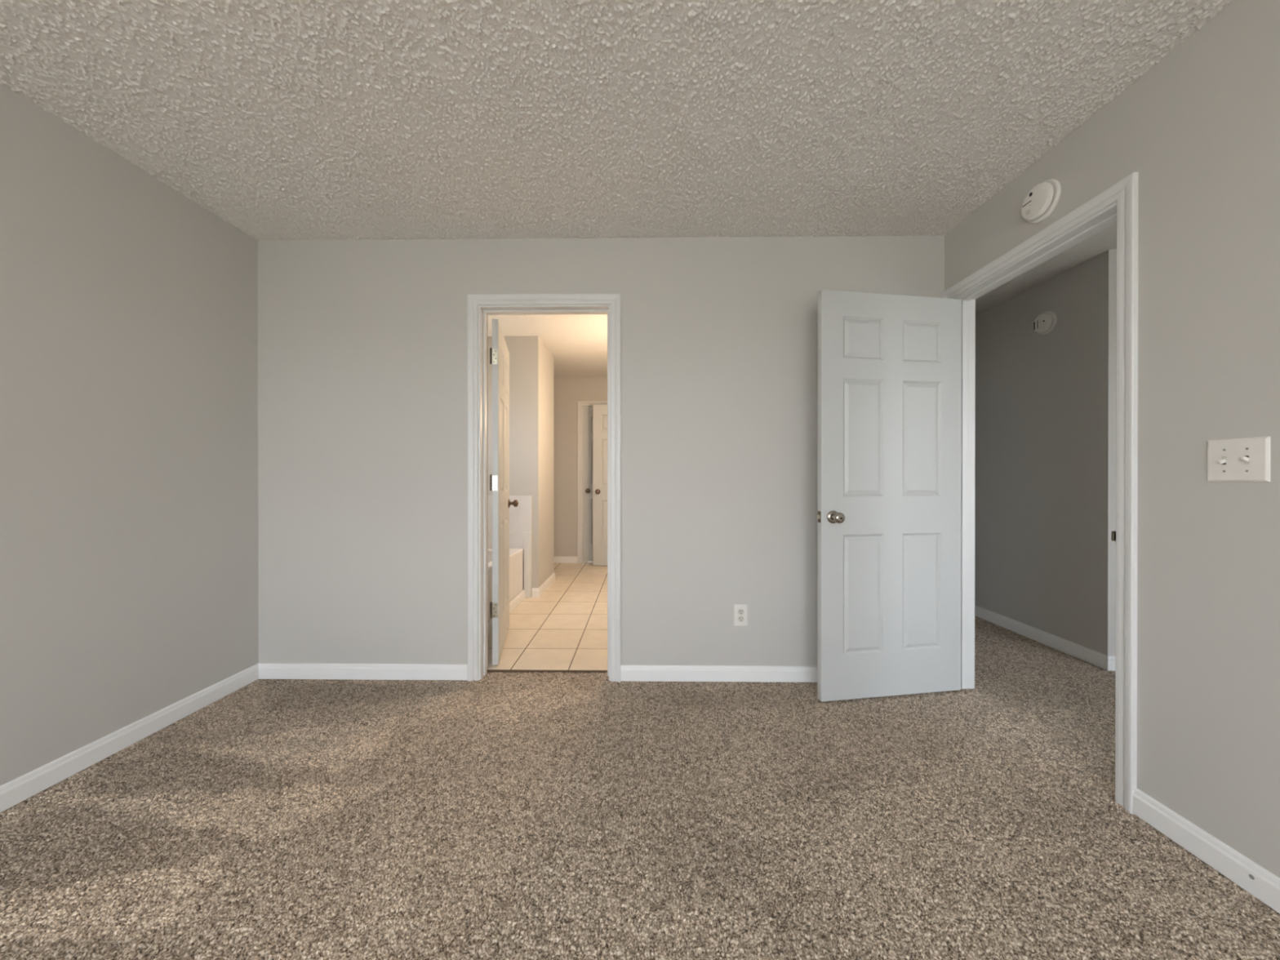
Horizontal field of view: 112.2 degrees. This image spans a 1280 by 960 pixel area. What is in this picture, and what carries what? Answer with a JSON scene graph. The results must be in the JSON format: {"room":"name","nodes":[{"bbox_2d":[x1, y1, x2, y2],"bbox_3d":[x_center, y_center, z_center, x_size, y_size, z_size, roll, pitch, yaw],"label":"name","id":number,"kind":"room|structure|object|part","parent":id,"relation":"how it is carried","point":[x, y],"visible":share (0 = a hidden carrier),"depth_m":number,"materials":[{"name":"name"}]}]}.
{"room":"empty bedroom","nodes":[
{"label":"empty bedroom","id":0,"kind":"room"},
{"bbox_2d":[0,83,258,788],"bbox_3d":[-2.224,-0.086,0.068,0.115,2.500,4.911,0,0,1],"label":"wall","id":1,"kind":"structure","parent":0,"point":[129,307],"depth_m":1.75,"materials":[{"name":"beige paint"}]},
{"bbox_2d":[0,662,258,812],"bbox_3d":[-2.160,1.072,0.070,0.014,0.083,4.681,0,0,1],"label":"baseboard","id":2,"kind":"structure","parent":1,"relation":"attached to","point":[12,793],"depth_m":1.75,"materials":[{"name":"white paint"}]},
{"bbox_2d":[487,336,554,589],"bbox_3d":[-1.395,-0.111,4.367,0.900,2.470,0.680,0,0,1],"label":"wall","id":3,"kind":"structure","parent":0,"point":[531,362],"depth_m":4.02,"materials":[{"name":"beige paint"}]},
{"bbox_2d":[488,495,531,598],"bbox_3d":[-1.440,0.622,3.278,0.838,0.945,1.504,0,0,1],"label":"tub surround","id":4,"kind":"object","parent":3,"relation":"attached to","point":[520,517],"visible":0.08,"depth_m":4.01,"materials":[{"name":"white tile"}]},
{"bbox_2d":[531,587,539,597],"bbox_3d":[-0.973,1.051,4.018,0.074,0.083,0.014,0,0,1],"label":"baseboard","id":5,"kind":"structure","parent":3,"relation":"attached to","point":[535,591],"depth_m":4.01,"materials":[{"name":"white paint"}]},
{"bbox_2d":[538,572,555,596],"bbox_3d":[-0.939,1.050,4.364,0.014,0.083,0.707,0,0,1],"label":"baseboard","id":6,"kind":"structure","parent":3,"relation":"attached to","point":[551,579],"depth_m":4.32,"materials":[{"name":"white paint"}]},
{"bbox_2d":[553,377,607,556],"bbox_3d":[-0.839,-0.114,5.718,1.980,2.470,0.115,0,0,1],"label":"wall","id":7,"kind":"structure","parent":0,"point":[567,391],"depth_m":5.66,"materials":[{"name":"beige paint"}]},
{"bbox_2d":[553,556,577,563],"bbox_3d":[-1.326,1.048,5.663,1.007,0.083,0.014,0,0,1],"label":"baseboard","id":8,"kind":"structure","parent":7,"relation":"attached to","point":[556,559],"depth_m":5.65,"materials":[{"name":"white paint"}]},
{"bbox_2d":[583,407,592,561],"bbox_3d":[-0.405,0.059,5.704,0.710,2.036,0.176,0,0,1],"label":"door","id":9,"kind":"structure","parent":7,"relation":"in","point":[588,411],"depth_m":5.69,"materials":[{"name":"grey paint"}]},
{"bbox_3d":[-0.547,-0.231,5.705,0.172,0.562,0.034,0,0,1],"label":"panel","id":10,"kind":"part","parent":9,"relation":"part of","materials":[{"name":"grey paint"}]},
{"bbox_3d":[-0.547,0.553,5.707,0.172,0.572,0.034,0,0,1],"label":"panel","id":11,"kind":"part","parent":9,"relation":"part of","materials":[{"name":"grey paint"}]},
{"bbox_2d":[577,400,607,563],"bbox_3d":[-0.400,0.032,5.704,0.844,2.133,0.132,0,0,1],"label":"trim","id":12,"kind":"structure","parent":7,"relation":"attached to","point":[580,404],"depth_m":5.65,"materials":[{"name":"white paint"}]},
{"bbox_2d":[257,235,944,679],"bbox_3d":[-0.234,-0.092,2.441,3.806,2.500,0.115,0,0,1],"label":"wall","id":13,"kind":"structure","parent":0,"point":[362,474],"depth_m":2.38,"materials":[{"name":"beige paint"}]},
{"bbox_2d":[258,662,467,679],"bbox_3d":[-1.546,1.067,2.396,1.183,0.083,0.014,0,0,1],"label":"baseboard","id":14,"kind":"structure","parent":13,"relation":"attached to","point":[266,670],"depth_m":2.39,"materials":[{"name":"white paint"}]},
{"bbox_2d":[489,318,518,665],"bbox_3d":[-0.921,0.070,2.868,0.176,2.030,0.725,0,0,-12],"label":"door","id":15,"kind":"structure","parent":13,"relation":"in","point":[499,353],"depth_m":2.61,"materials":[{"name":"grey paint"}]},
{"bbox_3d":[-0.890,-0.715,2.721,0.034,0.182,0.174,0,0,-12],"label":"panel","id":16,"kind":"part","parent":15,"relation":"part of","materials":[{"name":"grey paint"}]},
{"bbox_3d":[-0.890,-0.218,2.722,0.034,0.560,0.174,0,0,-12],"label":"panel","id":17,"kind":"part","parent":15,"relation":"part of","materials":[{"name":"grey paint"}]},
{"bbox_3d":[-0.890,0.563,2.724,0.034,0.570,0.174,0,0,-12],"label":"panel","id":18,"kind":"part","parent":15,"relation":"part of","materials":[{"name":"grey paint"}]},
{"bbox_3d":[-0.952,-0.716,3.011,0.034,0.182,0.174,0,0,-12],"label":"panel","id":19,"kind":"part","parent":15,"relation":"part of","materials":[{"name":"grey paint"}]},
{"bbox_3d":[-0.952,-0.218,3.012,0.034,0.560,0.174,0,0,-12],"label":"panel","id":20,"kind":"part","parent":15,"relation":"part of","materials":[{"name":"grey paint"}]},
{"bbox_3d":[-0.952,0.563,3.014,0.034,0.570,0.174,0,0,-12],"label":"panel","id":21,"kind":"part","parent":15,"relation":"part of","materials":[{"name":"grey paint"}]},
{"bbox_3d":[-0.930,0.172,3.163,0.065,0.055,0.055,0,0,-12],"label":"knob","id":22,"kind":"part","parent":15,"relation":"part of","materials":[{"name":"brown metal"}]},
{"bbox_2d":[466,293,621,682],"bbox_3d":[-0.529,0.046,2.445,0.848,2.145,0.149,0,0,1],"label":"trim","id":23,"kind":"structure","parent":13,"relation":"attached to","point":[479,306],"depth_m":2.38,"materials":[{"name":"white paint"}]},
{"bbox_2d":[620,665,817,682],"bbox_3d":[0.781,1.067,2.367,1.775,0.083,0.014,0,0,1],"label":"baseboard","id":24,"kind":"structure","parent":13,"relation":"attached to","point":[628,673],"depth_m":2.37,"materials":[{"name":"white paint"}]},
{"bbox_2d":[733,604,747,626],"bbox_3d":[0.556,0.746,2.372,0.075,0.118,0.008,0,0,1],"label":"power outlet","id":25,"kind":"object","parent":13,"relation":"attached to","point":[740,611],"visible":1,"depth_m":2.37,"materials":[{"name":"white plastic"}]},
{"bbox_2d":[737,616,744,621],"bbox_3d":[0.556,0.765,2.370,0.035,0.029,0.004,0,0,1],"label":"receptacle","id":26,"kind":"object","parent":25,"relation":"attached to","point":[740,618],"depth_m":2.37,"materials":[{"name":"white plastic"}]},
{"bbox_2d":[737,608,744,614],"bbox_3d":[0.556,0.726,2.370,0.035,0.029,0.004,0,0,1],"label":"receptacle","id":27,"kind":"object","parent":25,"relation":"attached to","point":[740,611],"depth_m":2.37,"materials":[{"name":"white plastic"}]},
{"bbox_2d":[817,288,961,702],"bbox_3d":[1.285,0.078,2.206,0.809,2.042,0.176,0,0,-9],"label":"door","id":28,"kind":"structure","parent":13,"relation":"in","point":[889,515],"depth_m":2.19,"materials":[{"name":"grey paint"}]},
{"bbox_3d":[0.895,0.184,2.146,0.002,0.057,0.025,0,0,-9],"label":"latch plate","id":29,"kind":"part","parent":28,"relation":"part of","materials":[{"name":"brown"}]},
{"bbox_3d":[0.964,0.184,2.104,0.055,0.055,0.065,0,0,-9],"label":"knob","id":30,"kind":"part","parent":28,"relation":"part of","materials":[{"name":"silver metal"}]},
{"bbox_3d":[1.121,-0.212,2.180,0.198,0.564,0.034,0,0,-9],"label":"panel","id":31,"kind":"part","parent":28,"relation":"part of","materials":[{"name":"grey paint"}]},
{"bbox_3d":[1.121,0.574,2.182,0.198,0.574,0.034,0,0,-9],"label":"panel","id":32,"kind":"part","parent":28,"relation":"part of","materials":[{"name":"grey paint"}]},
{"bbox_3d":[1.121,-0.713,2.179,0.198,0.184,0.034,0,0,-9],"label":"panel","id":33,"kind":"part","parent":28,"relation":"part of","materials":[{"name":"grey paint"}]},
{"bbox_3d":[1.449,-0.713,2.230,0.198,0.184,0.034,0,0,-9],"label":"panel","id":34,"kind":"part","parent":28,"relation":"part of","materials":[{"name":"grey paint"}]},
{"bbox_3d":[1.449,-0.212,2.231,0.198,0.564,0.034,0,0,-9],"label":"panel","id":35,"kind":"part","parent":28,"relation":"part of","materials":[{"name":"grey paint"}]},
{"bbox_3d":[1.449,0.573,2.233,0.198,0.574,0.034,0,0,-9],"label":"panel","id":36,"kind":"part","parent":28,"relation":"part of","materials":[{"name":"grey paint"}]},
{"bbox_2d":[0,0,1232,377],"bbox_3d":[1.240,-1.363,2.277,6.977,0.057,9.410,0,0,1],"label":"ceiling","id":37,"kind":"structure","parent":0,"point":[295,120],"depth_m":1.54,"materials":[{"name":"white paint"}]},
{"bbox_2d":[0,561,1279,959],"bbox_3d":[1.245,1.123,2.287,6.967,0.052,9.400,0,0,1],"label":"floor","id":38,"kind":"structure","parent":0,"point":[546,815],"depth_m":1.37,"materials":[{"name":"beige carpet"}]},
{"bbox_2d":[488,548,523,621],"bbox_3d":[-1.464,0.863,3.256,0.760,0.463,1.440,0,0,1],"label":"bathtub","id":39,"kind":"object","parent":38,"relation":"on","point":[516,555],"visible":0.1,"depth_m":3.72,"materials":[{"name":"white ceramic"}]},
{"bbox_2d":[488,548,523,574],"bbox_3d":[-1.464,0.827,3.256,0.760,0.390,1.440,0,0,1],"label":"basin","id":40,"kind":"object","parent":39,"relation":"in","point":[516,555],"depth_m":3.79,"materials":[{"name":"white ceramic"}]},
{"bbox_2d":[488,589,524,634],"bbox_3d":[-1.078,1.053,3.254,0.014,0.083,1.484,0,0,1],"label":"baseboard","id":41,"kind":"structure","parent":39,"relation":"attached to","point":[513,603],"depth_m":3.66,"materials":[{"name":"white paint"}]},
{"bbox_2d":[974,249,1116,655],"bbox_3d":[3.759,-0.097,4.726,2.000,2.500,4.455,0,0,1],"label":"wall","id":42,"kind":"structure","parent":0,"point":[1045,429],"depth_m":2.85,"materials":[{"name":"beige paint"}]},
{"bbox_2d":[974,604,1107,670],"bbox_3d":[2.752,1.062,4.684,0.014,0.083,4.368,0,0,1],"label":"baseboard","id":43,"kind":"structure","parent":42,"relation":"attached to","point":[1100,660],"depth_m":2.88,"materials":[{"name":"white paint"}]},
{"bbox_2d":[1033,311,1057,334],"bbox_3d":[2.716,-1.058,2.899,0.041,0.148,0.148,0,0,1],"label":"smoke detector","id":44,"kind":"object","parent":42,"relation":"attached to","point":[1046,322],"visible":1,"depth_m":2.87,"materials":[{"name":"white plastic"}]},
{"bbox_2d":[1107,655,1115,671],"bbox_3d":[3.675,1.067,2.495,1.914,0.083,0.014,0,0,1],"label":"baseboard","id":45,"kind":"structure","parent":42,"relation":"attached to","point":[1111,659],"depth_m":2.50,"materials":[{"name":"white paint"}]},
{"bbox_2d":[944,0,1279,877],"bbox_3d":[1.725,-0.091,2.271,0.115,2.500,9.415,0,0,1],"label":"wall","id":46,"kind":"structure","parent":0,"point":[1200,128],"depth_m":1.27,"materials":[{"name":"beige paint"}]},
{"bbox_2d":[942,172,1138,814],"bbox_3d":[1.720,0.047,1.896,0.149,2.145,0.927,0,0,1],"label":"trim","id":47,"kind":"structure","parent":46,"relation":"attached to","point":[1118,204],"depth_m":1.48,"materials":[{"name":"white paint"}]},
{"bbox_3d":[1.786,0.045,1.895,0.017,2.141,0.927,0,0,1],"label":"casing","id":48,"kind":"part","parent":47,"relation":"part of","materials":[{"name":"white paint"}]},
{"bbox_3d":[1.668,0.196,1.499,0.044,0.060,0.008,0,0,1],"label":"strike plate","id":49,"kind":"part","parent":47,"relation":"part of","materials":[{"name":"brown"}]},
{"bbox_2d":[1021,178,1061,223],"bbox_3d":[1.641,-1.147,1.773,0.041,0.154,0.154,0,0,1],"label":"smoke detector","id":50,"kind":"object","parent":46,"relation":"attached to","point":[1041,201],"visible":1,"depth_m":1.75,"materials":[{"name":"white plastic"}]},
{"bbox_2d":[1132,787,1279,913],"bbox_3d":[1.626,1.073,-0.441,0.014,0.083,3.754,0,0,1],"label":"baseboard","id":51,"kind":"structure","parent":46,"relation":"attached to","point":[1264,885],"depth_m":1.24,"materials":[{"name":"white paint"}]},
{"bbox_2d":[1206,435,1271,482],"bbox_3d":[1.644,-0.055,1.191,0.020,0.121,0.127,0,0,1],"label":"light switch","id":52,"kind":"object","parent":46,"relation":"attached to","point":[1245,460],"visible":1,"depth_m":1.18,"materials":[{"name":"white plastic"}]},
{"bbox_3d":[0.197,-0.097,4.746,0.115,2.500,4.504,0,0,1],"label":"wall","id":53,"kind":"structure","parent":0,"visible":0},
{"bbox_2d":[592,404,607,565],"bbox_3d":[-0.250,0.064,5.456,0.710,2.036,0.176,0,0,1],"label":"door","id":54,"kind":"structure","parent":53,"relation":"in","point":[599,412],"depth_m":5.44,"materials":[{"name":"grey paint"}]},
{"bbox_3d":[-0.392,-0.725,5.456,0.172,0.183,0.034,0,0,1],"label":"panel","id":55,"kind":"part","parent":54,"relation":"part of","materials":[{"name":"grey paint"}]},
{"bbox_3d":[-0.392,-0.226,5.457,0.172,0.562,0.034,0,0,1],"label":"panel","id":56,"kind":"part","parent":54,"relation":"part of","materials":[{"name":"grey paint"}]},
{"bbox_3d":[-0.392,0.557,5.459,0.172,0.572,0.034,0,0,1],"label":"panel","id":57,"kind":"part","parent":54,"relation":"part of","materials":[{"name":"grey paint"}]}
]}

